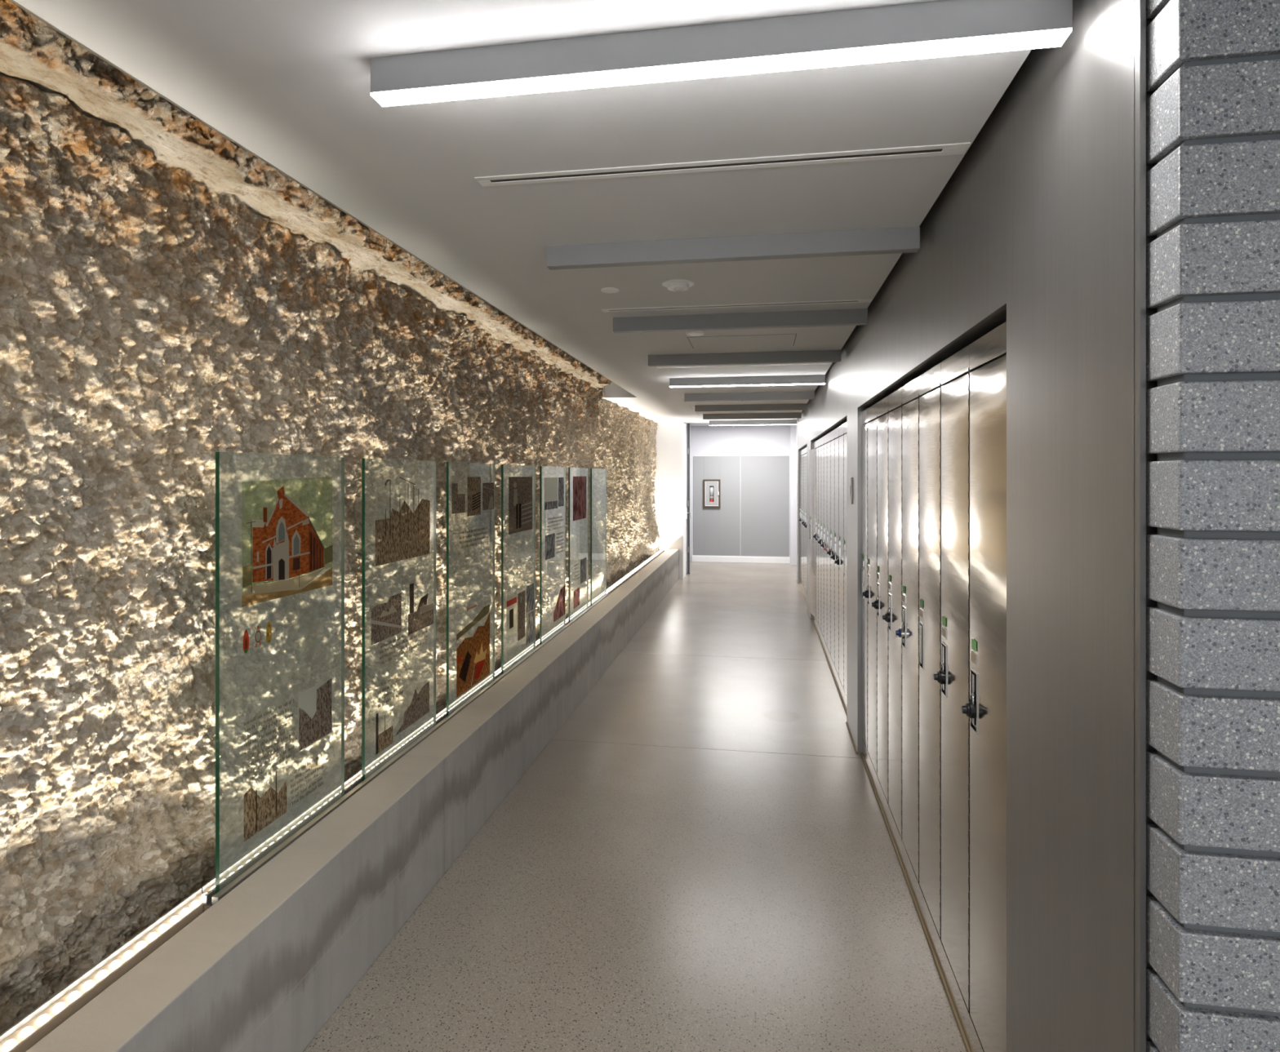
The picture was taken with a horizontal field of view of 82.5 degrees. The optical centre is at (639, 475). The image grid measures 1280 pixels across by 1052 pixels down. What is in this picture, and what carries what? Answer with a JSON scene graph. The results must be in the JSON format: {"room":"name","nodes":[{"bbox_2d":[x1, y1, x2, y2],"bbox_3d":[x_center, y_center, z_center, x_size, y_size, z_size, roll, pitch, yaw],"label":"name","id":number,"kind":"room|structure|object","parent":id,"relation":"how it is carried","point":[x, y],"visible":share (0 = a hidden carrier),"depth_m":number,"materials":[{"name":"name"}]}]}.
{"room":"corridor with lockers","nodes":[
{"label":"corridor with lockers","id":0,"kind":"room"},
{"bbox_2d":[0,0,660,1035],"bbox_3d":[-0.710,-0.155,5.383,0.360,2.950,12.190,0,0,9],"label":"wall","id":1,"kind":"structure","parent":0,"point":[171,299],"depth_m":2.13,"materials":[{"name":"stone"}]},
{"bbox_2d":[13,0,1031,426],"bbox_3d":[1.179,-1.140,4.670,5.600,0.620,19.600,0,0,9],"label":"ceiling","id":2,"kind":"structure","parent":0,"point":[288,82],"depth_m":1.80,"materials":[{"name":"white paint"}]},
{"bbox_2d":[8,0,635,396],"bbox_3d":[-0.814,-0.852,2.973,0.006,0.046,9.600,0,0,9],"label":"ceiling trim","id":3,"kind":"structure","parent":2,"relation":"attached to","point":[11,1],"depth_m":1.77,"materials":[{"name":"white paint"}]},
{"bbox_2d":[600,287,618,293],"bbox_3d":[-0.134,-0.827,3.252,0.080,0.007,0.080,0,0,9],"label":"disc","id":4,"kind":"object","parent":2,"relation":"attached to","point":[606,290],"visible":1,"depth_m":3.23,"materials":[{"name":"white plastic"}]},
{"bbox_2d":[662,279,694,292],"bbox_3d":[0.165,-0.813,3.150,0.140,0.034,0.140,0,0,9],"label":"sensor","id":5,"kind":"object","parent":2,"relation":"attached to","point":[674,285],"visible":1,"depth_m":3.12,"materials":[{"name":"white plastic"}]},
{"bbox_2d":[685,330,705,336],"bbox_3d":[0.319,-0.822,4.204,0.110,0.016,0.110,0,0,9],"label":"smoke detector","id":6,"kind":"object","parent":2,"relation":"attached to","point":[692,333],"visible":0.94,"depth_m":4.17,"materials":[{"name":"white plastic"}]},
{"bbox_2d":[697,412,745,415],"bbox_3d":[1.093,-0.829,9.779,0.638,0.002,0.487,0,0,9],"label":"access panel","id":7,"kind":"object","parent":2,"relation":"attached to","point":[702,413],"visible":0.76,"depth_m":9.69,"materials":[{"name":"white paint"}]},
{"bbox_2d":[370,0,1072,106],"bbox_3d":[0.103,-0.793,1.367,1.287,0.074,0.046,0,0,9],"label":"ceiling light","id":8,"kind":"object","parent":2,"relation":"attached to","point":[943,28],"depth_m":1.34,"materials":[{"name":"grey paint"}]},
{"bbox_2d":[474,142,970,186],"bbox_3d":[0.186,-0.829,1.952,1.300,0.003,0.062,0,0,9],"label":"ceiling vent","id":9,"kind":"object","parent":2,"relation":"in","point":[957,148],"visible":1,"depth_m":1.94,"materials":[{"name":"white plastic"}]},
{"bbox_2d":[546,226,919,270],"bbox_3d":[0.300,-0.793,2.555,1.287,0.074,0.046,0,0,9],"label":"ceiling beam","id":10,"kind":"structure","parent":2,"relation":"attached to","point":[904,239],"depth_m":2.53,"materials":[{"name":"grey paint"}]},
{"bbox_2d":[552,248,913,269],"bbox_3d":[0.300,-0.757,2.555,1.247,0.001,0.034,0,0,9],"label":"ceiling light","id":11,"kind":"object","parent":10,"relation":"in","point":[791,253],"depth_m":2.55,"materials":[{"name":"grey"}]},
{"bbox_2d":[600,298,872,312],"bbox_3d":[0.452,-0.829,3.555,1.300,0.003,0.062,0,0,9],"label":"ceiling vent","id":12,"kind":"object","parent":2,"relation":"in","point":[860,300],"visible":1,"depth_m":3.55,"materials":[{"name":"white plastic"}]},
{"bbox_2d":[613,308,867,333],"bbox_3d":[0.497,-0.793,3.744,1.287,0.074,0.046,0,0,9],"label":"ceiling beam","id":13,"kind":"structure","parent":2,"relation":"attached to","point":[853,317],"depth_m":3.72,"materials":[{"name":"grey paint"}]},
{"bbox_2d":[617,323,863,333],"bbox_3d":[0.497,-0.757,3.744,1.247,0.001,0.034,0,0,9],"label":"ceiling light","id":14,"kind":"object","parent":13,"relation":"in","point":[723,326],"depth_m":3.75,"materials":[{"name":"grey"}]},
{"bbox_2d":[687,333,796,348],"bbox_3d":[0.631,-0.829,4.508,0.642,0.002,0.396,0,0,9],"label":"access panel","id":15,"kind":"object","parent":2,"relation":"attached to","point":[779,340],"visible":1,"depth_m":4.48,"materials":[{"name":"white paint"}]},
{"bbox_2d":[656,362,831,368],"bbox_3d":[0.770,-0.829,5.479,1.300,0.003,0.062,0,0,9],"label":"ceiling vent","id":16,"kind":"object","parent":2,"relation":"in","point":[818,362],"visible":1,"depth_m":5.46,"materials":[{"name":"white plastic"}]},
{"bbox_2d":[648,350,840,366],"bbox_3d":[0.693,-0.793,4.933,1.287,0.074,0.046,0,0,9],"label":"ceiling beam","id":17,"kind":"structure","parent":2,"relation":"attached to","point":[815,356],"depth_m":4.91,"materials":[{"name":"grey paint"}]},
{"bbox_2d":[651,360,838,366],"bbox_3d":[0.693,-0.757,4.933,1.247,0.001,0.034,0,0,9],"label":"ceiling light","id":18,"kind":"object","parent":17,"relation":"in","point":[681,362],"depth_m":4.94,"materials":[{"name":"grey"}]},
{"bbox_2d":[669,374,825,387],"bbox_3d":[0.890,-0.793,6.122,1.287,0.074,0.046,0,0,9],"label":"ceiling light","id":19,"kind":"object","parent":2,"relation":"attached to","point":[815,379],"depth_m":6.10,"materials":[{"name":"grey paint"}]},
{"bbox_2d":[684,391,814,401],"bbox_3d":[1.087,-0.793,7.311,1.287,0.074,0.046,0,0,9],"label":"ceiling baffle","id":20,"kind":"structure","parent":2,"relation":"attached to","point":[780,395],"depth_m":7.29,"materials":[{"name":"grey paint"}]},
{"bbox_2d":[686,399,807,401],"bbox_3d":[1.087,-0.757,7.311,1.247,0.001,0.034,0,0,9],"label":"light","id":21,"kind":"object","parent":20,"relation":"in","point":[687,400],"depth_m":7.32,"materials":[{"name":"grey"}]},
{"bbox_2d":[694,403,807,412],"bbox_3d":[1.284,-0.793,8.499,1.287,0.074,0.046,0,0,9],"label":"ceiling baffle","id":22,"kind":"structure","parent":2,"relation":"attached to","point":[801,406],"depth_m":8.47,"materials":[{"name":"grey paint"}]},
{"bbox_2d":[697,409,804,412],"bbox_3d":[1.284,-0.757,8.499,1.247,0.001,0.034,0,0,9],"label":"light","id":23,"kind":"object","parent":22,"relation":"in","point":[698,411],"depth_m":8.51,"materials":[{"name":"grey"}]},
{"bbox_2d":[702,412,801,419],"bbox_3d":[1.481,-0.793,9.688,1.287,0.074,0.046,0,0,9],"label":"ceiling baffle","id":24,"kind":"structure","parent":2,"relation":"attached to","point":[796,415],"depth_m":9.66,"materials":[{"name":"grey paint"}]},
{"bbox_2d":[719,417,799,419],"bbox_3d":[1.481,-0.757,9.688,1.247,0.001,0.034,0,0,9],"label":"light","id":25,"kind":"object","parent":24,"relation":"in","point":[719,418],"depth_m":9.67,"materials":[{"name":"grey"}]},
{"bbox_2d":[709,419,796,426],"bbox_3d":[1.677,-0.793,10.877,1.287,0.074,0.046,0,0,9],"label":"ceiling light","id":26,"kind":"object","parent":2,"relation":"attached to","point":[762,422],"depth_m":10.85,"materials":[{"name":"grey paint"}]},
{"bbox_2d":[302,561,969,1051],"bbox_3d":[1.293,1.700,5.361,5.600,0.200,21.000,0,0,9],"label":"floor","id":27,"kind":"structure","parent":0,"point":[701,856],"depth_m":2.85,"materials":[{"name":"concrete"}]},
{"bbox_2d":[26,548,679,1051],"bbox_3d":[-0.517,1.367,5.093,0.177,0.466,12.680,0,0,9],"label":"concrete curb","id":28,"kind":"object","parent":27,"relation":"on","point":[264,968],"visible":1,"depth_m":2.28,"materials":[{"name":"grey concrete"}]},
{"bbox_2d":[204,593,608,911],"bbox_3d":[-0.733,1.184,4.482,0.046,0.112,5.115,0,0,9],"label":"channel","id":29,"kind":"object","parent":28,"relation":"attached to","point":[228,885],"visible":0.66,"depth_m":2.63,"materials":[{"name":"silver metal"}]},
{"bbox_2d":[215,452,344,893],"bbox_3d":[-1.096,0.544,2.287,0.025,1.220,0.605,0,0,9],"label":"glass panel","id":30,"kind":"object","parent":29,"relation":"on","point":[288,546],"visible":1,"depth_m":2.24,"materials":[{"name":"green"}]},
{"bbox_2d":[244,771,286,842],"bbox_3d":[-1.114,0.973,2.177,0.001,0.146,0.191,0,0,9],"label":"photo","id":31,"kind":"object","parent":30,"relation":"attached to","point":[259,812],"depth_m":2.16},
{"bbox_2d":[241,485,333,607],"bbox_3d":[-1.094,0.189,2.293,0.001,0.374,0.444,0,0,9],"label":"picture","id":32,"kind":"object","parent":30,"relation":"attached to","point":[288,546],"depth_m":2.26},
{"bbox_2d":[297,678,332,753],"bbox_3d":[-1.074,0.789,2.420,0.001,0.189,0.188,0,0,9],"label":"photo","id":33,"kind":"object","parent":30,"relation":"attached to","point":[315,703],"depth_m":2.41},
{"bbox_2d":[361,457,435,782],"bbox_3d":[-0.976,0.544,3.018,0.023,1.220,0.605,0,0,9],"label":"glass panel","id":34,"kind":"object","parent":29,"relation":"on","point":[406,535],"visible":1,"depth_m":2.99,"materials":[{"name":"green"}]},
{"bbox_2d":[375,713,392,755],"bbox_3d":[-1.001,0.992,2.861,0.001,0.158,0.131,0,0,9],"label":"photo","id":35,"kind":"object","parent":34,"relation":"attached to","point":[384,740],"depth_m":2.85},
{"bbox_2d":[371,592,401,644],"bbox_3d":[-0.998,0.561,2.879,0.001,0.162,0.236,0,0,9],"label":"photo","id":36,"kind":"object","parent":34,"relation":"on","point":[386,618],"depth_m":2.88},
{"bbox_2d":[375,477,430,566],"bbox_3d":[-0.974,0.175,3.023,0.001,0.343,0.467,0,0,9],"label":"photo","id":37,"kind":"object","parent":34,"relation":"attached to","point":[406,535],"depth_m":3.01},
{"bbox_2d":[395,681,429,736],"bbox_3d":[-0.963,0.980,3.094,0.001,0.140,0.311,0,0,9],"label":"photo","id":38,"kind":"object","parent":34,"relation":"attached to","point":[419,707],"depth_m":3.14},
{"bbox_2d":[408,583,433,635],"bbox_3d":[-0.950,0.561,3.171,0.001,0.210,0.240,0,0,9],"label":"photo","id":39,"kind":"object","parent":34,"relation":"on","point":[423,618],"depth_m":3.16},
{"bbox_2d":[446,462,494,716],"bbox_3d":[-0.855,0.544,3.748,0.022,1.220,0.605,0,0,9],"label":"glass panel","id":40,"kind":"object","parent":29,"relation":"on","point":[473,655],"visible":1,"depth_m":3.72,"materials":[{"name":"green"}]},
{"bbox_2d":[451,483,465,514],"bbox_3d":[-0.885,0.110,3.562,0.001,0.145,0.159,0,0,9],"label":"photo","id":41,"kind":"object","parent":40,"relation":"attached to","point":[458,501],"depth_m":3.54},
{"bbox_2d":[456,604,489,697],"bbox_3d":[-0.853,0.889,3.756,0.001,0.378,0.441,0,0,9],"label":"photo","id":42,"kind":"object","parent":40,"relation":"attached to","point":[473,655],"depth_m":3.75},
{"bbox_2d":[467,476,480,516],"bbox_3d":[-0.853,0.104,3.757,0.001,0.199,0.177,0,0,9],"label":"photo","id":43,"kind":"object","parent":40,"relation":"attached to","point":[473,482],"depth_m":3.75},
{"bbox_2d":[482,482,493,510],"bbox_3d":[-0.820,0.111,3.954,0.001,0.145,0.169,0,0,9],"label":"photo","id":44,"kind":"object","parent":40,"relation":"attached to","point":[487,488],"depth_m":3.94},
{"bbox_2d":[501,464,535,675],"bbox_3d":[-0.739,0.544,4.480,0.013,1.220,0.605,0,0,9],"label":"glass panel","id":45,"kind":"object","parent":29,"relation":"on","point":[520,488],"visible":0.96,"depth_m":4.46,"materials":[{"name":"green"}]},
{"bbox_2d":[506,593,517,637],"bbox_3d":[-0.759,0.825,4.324,0.001,0.225,0.192,0,0,9],"label":"photo","id":46,"kind":"object","parent":45,"relation":"attached to","point":[511,602],"depth_m":4.32},
{"bbox_2d":[508,476,532,534],"bbox_3d":[-0.731,0.174,4.492,0.001,0.337,0.448,0,0,9],"label":"photo","id":47,"kind":"object","parent":45,"relation":"attached to","point":[520,488],"depth_m":4.48},
{"bbox_2d":[517,591,524,641],"bbox_3d":[-0.730,0.861,4.499,0.001,0.287,0.138,0,0,9],"label":"photo","id":48,"kind":"object","parent":45,"relation":"attached to","point":[521,597],"depth_m":4.49},
{"bbox_2d":[526,610,533,645],"bbox_3d":[-0.702,0.972,4.670,0.001,0.199,0.162,0,0,9],"label":"photo","id":49,"kind":"object","parent":45,"relation":"attached to","point":[530,616],"depth_m":4.67},
{"bbox_2d":[526,583,533,613],"bbox_3d":[-0.702,0.781,4.670,0.001,0.168,0.162,0,0,9],"label":"photo","id":50,"kind":"object","parent":45,"relation":"attached to","point":[530,588],"depth_m":4.67},
{"bbox_2d":[539,466,565,645],"bbox_3d":[-0.613,0.544,5.210,0.023,1.220,0.605,0,0,9],"label":"glass panel","id":51,"kind":"object","parent":29,"relation":"on","point":[550,483],"visible":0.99,"depth_m":5.20,"materials":[{"name":"green"}]},
{"bbox_2d":[545,533,555,559],"bbox_3d":[-0.629,0.494,5.108,0.001,0.169,0.238,0,0,9],"label":"photo","id":52,"kind":"object","parent":51,"relation":"attached to","point":[549,539],"depth_m":5.10},
{"bbox_2d":[544,477,557,510],"bbox_3d":[-0.624,0.123,5.140,0.001,0.223,0.332,0,0,9],"label":"photo","id":53,"kind":"object","parent":51,"relation":"attached to","point":[550,483],"depth_m":5.12},
{"bbox_2d":[553,585,564,622],"bbox_3d":[-0.589,0.931,5.348,0.001,0.223,0.310,0,0,9],"label":"photo","id":54,"kind":"object","parent":51,"relation":"attached to","point":[559,611],"depth_m":5.37},
{"bbox_2d":[558,477,564,506],"bbox_3d":[-0.582,0.118,5.393,0.001,0.213,0.149,0,0,9],"label":"photo","id":55,"kind":"object","parent":51,"relation":"attached to","point":[561,480],"depth_m":5.39},
{"bbox_2d":[568,467,588,623],"bbox_3d":[-0.495,0.544,5.941,0.018,1.220,0.605,0,0,9],"label":"glass panel","id":56,"kind":"object","parent":29,"relation":"on","point":[579,482],"visible":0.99,"depth_m":5.93,"materials":[{"name":"green"}]},
{"bbox_2d":[573,587,579,608],"bbox_3d":[-0.507,0.978,5.846,0.001,0.144,0.196,0,0,9],"label":"photo","id":57,"kind":"object","parent":56,"relation":"attached to","point":[576,593],"depth_m":5.85},
{"bbox_2d":[573,476,586,520],"bbox_3d":[-0.490,0.180,5.951,0.001,0.352,0.444,0,0,9],"label":"photo","id":58,"kind":"object","parent":56,"relation":"attached to","point":[579,482],"depth_m":5.93},
{"bbox_2d":[580,557,586,583],"bbox_3d":[-0.471,0.786,6.065,0.001,0.196,0.213,0,0,9],"label":"photo","id":59,"kind":"object","parent":56,"relation":"attached to","point":[583,562],"depth_m":6.06},
{"bbox_2d":[590,468,606,606],"bbox_3d":[-0.377,0.544,6.672,0.012,1.220,0.605,0,0,9],"label":"glass panel","id":60,"kind":"object","parent":29,"relation":"on","point":[590,468],"visible":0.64,"depth_m":6.37,"materials":[{"name":"green"}]},
{"bbox_2d":[800,450,801,584],"bbox_3d":[2.531,0.617,10.638,0.384,1.966,0.326,0,0,9],"label":"locker","id":61,"kind":"object","parent":27,"relation":"on","point":[800,451],"visible":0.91,"depth_m":10.67,"materials":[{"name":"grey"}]},
{"bbox_2d":[800,449,803,588],"bbox_3d":[2.478,0.617,10.315,0.384,1.966,0.326,0,0,9],"label":"locker","id":62,"kind":"object","parent":27,"relation":"on","point":[802,455],"visible":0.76,"depth_m":10.28,"materials":[{"name":"grey metal"}]},
{"bbox_2d":[802,448,804,593],"bbox_3d":[2.424,0.617,9.993,0.384,1.966,0.326,0,0,9],"label":"locker","id":63,"kind":"object","parent":27,"relation":"on","point":[803,454],"visible":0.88,"depth_m":10.02,"materials":[{"name":"grey metal"}]},
{"bbox_2d":[803,448,805,595],"bbox_3d":[2.371,0.617,9.670,0.384,1.966,0.326,0,0,9],"label":"locker","id":64,"kind":"object","parent":27,"relation":"on","point":[804,448],"visible":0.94,"depth_m":9.66,"materials":[{"name":"grey metal"}]},
{"bbox_2d":[804,447,807,599],"bbox_3d":[2.317,0.617,9.348,0.384,1.966,0.326,0,0,9],"label":"locker","id":65,"kind":"object","parent":27,"relation":"on","point":[806,594],"visible":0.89,"depth_m":9.35,"materials":[{"name":"grey metal"}]},
{"bbox_2d":[806,446,807,602],"bbox_3d":[2.264,0.617,9.025,0.384,1.966,0.326,0,0,9],"label":"locker","id":66,"kind":"object","parent":27,"relation":"on","point":[806,446],"visible":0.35,"depth_m":9.17,"materials":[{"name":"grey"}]},
{"bbox_2d":[809,440,816,626],"bbox_3d":[2.042,0.617,7.818,0.428,1.966,0.326,0,0,9],"label":"locker","id":67,"kind":"object","parent":27,"relation":"on","point":[812,452],"visible":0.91,"depth_m":7.81,"materials":[{"name":"grey metal"}]},
{"bbox_2d":[815,440,819,631],"bbox_3d":[2.010,0.617,7.492,0.384,1.966,0.326,0,0,9],"label":"locker","id":68,"kind":"object","parent":27,"relation":"on","point":[817,446],"visible":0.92,"depth_m":7.45,"materials":[{"name":"grey metal"}]},
{"bbox_2d":[817,438,821,640],"bbox_3d":[1.957,0.617,7.169,0.384,1.966,0.326,0,0,9],"label":"locker","id":69,"kind":"object","parent":27,"relation":"on","point":[820,439],"visible":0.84,"depth_m":7.13,"materials":[{"name":"grey metal"}]},
{"bbox_2d":[820,436,824,647],"bbox_3d":[1.903,0.617,6.847,0.384,1.966,0.326,0,0,9],"label":"locker","id":70,"kind":"object","parent":27,"relation":"on","point":[822,437],"visible":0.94,"depth_m":6.85,"materials":[{"name":"grey metal"}]},
{"bbox_2d":[823,434,827,656],"bbox_3d":[1.850,0.617,6.524,0.384,1.966,0.326,0,0,9],"label":"locker","id":71,"kind":"object","parent":27,"relation":"on","point":[825,442],"visible":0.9,"depth_m":6.53,"materials":[{"name":"grey metal"}]},
{"bbox_2d":[826,432,831,665],"bbox_3d":[1.797,0.617,6.201,0.384,1.966,0.326,0,0,9],"label":"locker","id":72,"kind":"object","parent":27,"relation":"on","point":[828,444],"visible":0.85,"depth_m":6.19,"materials":[{"name":"grey metal"}]},
{"bbox_2d":[830,430,835,675],"bbox_3d":[1.743,0.617,5.879,0.384,1.966,0.326,0,0,9],"label":"locker","id":73,"kind":"object","parent":27,"relation":"on","point":[832,433],"visible":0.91,"depth_m":5.90,"materials":[{"name":"grey metal"}]},
{"bbox_2d":[834,426,839,689],"bbox_3d":[1.690,0.617,5.556,0.384,1.966,0.326,0,0,9],"label":"locker","id":74,"kind":"object","parent":27,"relation":"on","point":[836,430],"visible":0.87,"depth_m":5.55,"materials":[{"name":"grey metal"}]},
{"bbox_2d":[838,423,844,702],"bbox_3d":[1.636,0.617,5.234,0.384,1.966,0.326,0,0,9],"label":"locker","id":75,"kind":"object","parent":27,"relation":"on","point":[841,543],"visible":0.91,"depth_m":5.25,"materials":[{"name":"grey metal"}]},
{"bbox_2d":[843,422,847,711],"bbox_3d":[1.583,0.617,4.911,0.384,1.966,0.326,0,0,9],"label":"locker","id":76,"kind":"object","parent":27,"relation":"on","point":[845,553],"visible":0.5,"depth_m":4.99,"materials":[{"name":"grey metal"}]},
{"bbox_2d":[862,408,869,768],"bbox_3d":[1.440,0.617,4.046,0.384,1.966,0.222,0,0,9],"label":"locker","id":77,"kind":"object","parent":27,"relation":"on","point":[864,414],"visible":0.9,"depth_m":4.05,"materials":[{"name":"grey metal"}]},
{"bbox_2d":[867,403,879,792],"bbox_3d":[1.395,0.617,3.774,0.384,1.966,0.326,0,0,9],"label":"locker","id":78,"kind":"object","parent":27,"relation":"on","point":[872,411],"visible":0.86,"depth_m":3.77,"materials":[{"name":"grey metal"}]},
{"bbox_2d":[876,395,890,823],"bbox_3d":[1.341,0.617,3.452,0.384,1.966,0.326,0,0,9],"label":"locker","id":79,"kind":"object","parent":27,"relation":"on","point":[882,411],"visible":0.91,"depth_m":3.48,"materials":[{"name":"grey metal"}]},
{"bbox_2d":[888,386,903,862],"bbox_3d":[1.288,0.617,3.129,0.384,1.966,0.326,0,0,9],"label":"locker","id":80,"kind":"object","parent":27,"relation":"on","point":[895,399],"visible":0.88,"depth_m":3.15,"materials":[{"name":"grey metal"}]},
{"bbox_2d":[902,376,922,909],"bbox_3d":[1.235,0.617,2.807,0.384,1.966,0.326,0,0,9],"label":"locker","id":81,"kind":"object","parent":27,"relation":"on","point":[910,391],"visible":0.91,"depth_m":2.82,"materials":[{"name":"grey metal"}]},
{"bbox_2d":[895,622,904,638],"bbox_3d":[1.050,0.622,2.944,0.034,0.066,0.043,0,0,9],"label":"padlock","id":82,"kind":"object","parent":81,"relation":"attached to","point":[900,633],"visible":0.98,"depth_m":2.93,"materials":[{"name":"silver metal"}]},
{"bbox_2d":[919,362,945,969],"bbox_3d":[1.181,0.617,2.484,0.384,1.966,0.326,0,0,9],"label":"locker","id":83,"kind":"object","parent":27,"relation":"on","point":[930,382],"visible":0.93,"depth_m":2.50,"materials":[{"name":"grey metal"}]},
{"bbox_2d":[941,344,973,1047],"bbox_3d":[1.128,0.617,2.161,0.384,1.966,0.326,0,0,9],"label":"locker","id":84,"kind":"object","parent":27,"relation":"on","point":[955,370],"visible":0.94,"depth_m":2.16,"materials":[{"name":"grey metal"}]},
{"bbox_2d":[933,662,945,684],"bbox_3d":[0.943,0.622,2.299,0.034,0.066,0.043,0,0,9],"label":"padlock","id":85,"kind":"object","parent":84,"relation":"attached to","point":[940,677],"visible":1,"depth_m":2.29,"materials":[{"name":"black metal"}]},
{"bbox_2d":[969,321,1006,1051],"bbox_3d":[1.075,0.617,1.839,0.384,1.966,0.326,0,0,9],"label":"locker","id":86,"kind":"object","parent":27,"relation":"on","point":[988,353],"visible":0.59,"depth_m":1.84,"materials":[{"name":"grey metal"}]},
{"bbox_2d":[960,693,976,718],"bbox_3d":[0.890,0.622,1.976,0.034,0.066,0.043,0,0,9],"label":"padlock","id":87,"kind":"object","parent":86,"relation":"attached to","point":[969,709],"visible":1,"depth_m":1.96,"materials":[{"name":"black metal"}]},
{"bbox_3d":[-1.083,1.450,5.187,0.969,0.300,12.680,0,0,9],"label":"trim","id":88,"kind":"structure","parent":27,"relation":"on","visible":0},
{"bbox_2d":[0,888,206,1051],"bbox_3d":[-1.274,1.225,1.559,0.062,0.150,0.956,0,0,9],"label":"light","id":89,"kind":"object","parent":88,"relation":"on","point":[38,1024],"visible":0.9,"depth_m":1.68,"materials":[{"name":"beige plastic"}]},
{"bbox_2d":[200,757,383,893],"bbox_3d":[-1.118,1.225,2.506,0.062,0.150,0.956,0,0,9],"label":"light","id":90,"kind":"object","parent":88,"relation":"on","point":[262,846],"visible":0.25,"depth_m":2.37,"materials":[{"name":"beige plastic"}]},
{"bbox_2d":[378,689,474,760],"bbox_3d":[-0.961,1.225,3.453,0.062,0.150,0.956,0,0,9],"label":"light","id":91,"kind":"object","parent":88,"relation":"on","point":[419,730],"visible":0.25,"depth_m":3.34,"materials":[{"name":"beige plastic"}]},
{"bbox_2d":[470,648,529,692],"bbox_3d":[-0.804,1.225,4.400,0.062,0.150,0.956,0,0,9],"label":"light","id":92,"kind":"object","parent":88,"relation":"on","point":[486,680],"visible":0.23,"depth_m":4.32,"materials":[{"name":"beige plastic"}]},
{"bbox_2d":[527,621,567,649],"bbox_3d":[-0.647,1.225,5.348,0.062,0.150,0.956,0,0,9],"label":"light","id":93,"kind":"object","parent":88,"relation":"on","point":[559,625],"visible":0.23,"depth_m":5.32,"materials":[{"name":"beige plastic"}]},
{"bbox_2d":[592,584,618,601],"bbox_3d":[-0.334,1.225,7.242,0.062,0.150,0.956,0,0,9],"label":"light","id":94,"kind":"object","parent":88,"relation":"on","point":[611,588],"visible":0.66,"depth_m":7.36,"materials":[{"name":"beige"}]},
{"bbox_2d":[613,573,634,586],"bbox_3d":[-0.177,1.225,8.189,0.062,0.150,0.956,0,0,9],"label":"light","id":95,"kind":"object","parent":88,"relation":"on","point":[628,576],"visible":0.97,"depth_m":8.15,"materials":[{"name":"beige"}]},
{"bbox_2d":[653,418,797,578],"bbox_3d":[1.649,0.100,12.412,4.000,3.000,2.470,0,0,9],"label":"wall","id":96,"kind":"structure","parent":0,"point":[726,440],"depth_m":13.13,"materials":[{"name":"grey paint"}]},
{"bbox_2d":[685,423,690,573],"bbox_3d":[0.815,0.335,12.308,0.079,2.510,0.969,0,0,4],"label":"door leaf","id":97,"kind":"structure","parent":96,"relation":"in","point":[688,425],"depth_m":11.89,"materials":[{"name":"grey"}]},
{"bbox_2d":[702,479,719,507],"bbox_3d":[1.340,0.330,13.594,0.316,0.528,0.167,0,0,9],"label":"fire extinguisher cabinet","id":98,"kind":"object","parent":96,"relation":"attached to","point":[707,483],"visible":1,"depth_m":13.53,"materials":[{"name":"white metal"}]},
{"bbox_2d":[709,485,714,502],"bbox_3d":[1.339,0.352,13.609,0.097,0.430,0.097,0,0,9],"label":"fire extinguisher","id":99,"kind":"object","parent":98,"relation":"in","point":[711,487],"visible":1,"depth_m":13.57,"materials":[{"name":"red metal"}]},
{"bbox_2d":[682,422,797,579],"bbox_3d":[1.582,0.335,11.395,1.800,2.530,0.440,0,0,9],"label":"trim","id":100,"kind":"structure","parent":96,"relation":"attached to","point":[683,424],"depth_m":11.41,"materials":[{"name":"white paint"}]},
{"bbox_2d":[691,555,790,563],"bbox_3d":[1.851,1.541,13.466,1.795,0.118,0.025,0,0,9],"label":"baseboard","id":101,"kind":"structure","parent":96,"relation":"attached to","point":[695,557],"depth_m":13.46,"materials":[{"name":"white paint"}]},
{"bbox_2d":[693,456,789,556],"bbox_3d":[1.857,0.555,13.474,1.753,1.839,0.008,0,0,9],"label":"wall panel","id":102,"kind":"object","parent":96,"relation":"attached to","point":[752,518],"depth_m":13.46,"materials":[{"name":"grey metal"}]},
{"bbox_2d":[797,0,1156,1051],"bbox_3d":[1.807,0.100,6.023,0.502,3.000,10.125,0,0,9],"label":"wall","id":103,"kind":"structure","parent":0,"point":[1039,228],"depth_m":1.34,"materials":[{"name":"paint"}]},
{"bbox_2d":[796,580,970,1051],"bbox_3d":[1.568,1.594,6.063,0.030,0.012,10.124,0,0,9],"label":"baseboard","id":104,"kind":"structure","parent":103,"relation":"attached to","point":[956,1017],"depth_m":2.78,"materials":[{"name":"brown"}]},
{"bbox_2d":[1146,0,1279,1051],"bbox_3d":[2.041,0.100,0.819,2.640,3.000,0.090,0,0,9],"label":"wall","id":105,"kind":"structure","parent":0,"point":[1213,66],"depth_m":0.98,"materials":[{"name":"grey brick"}]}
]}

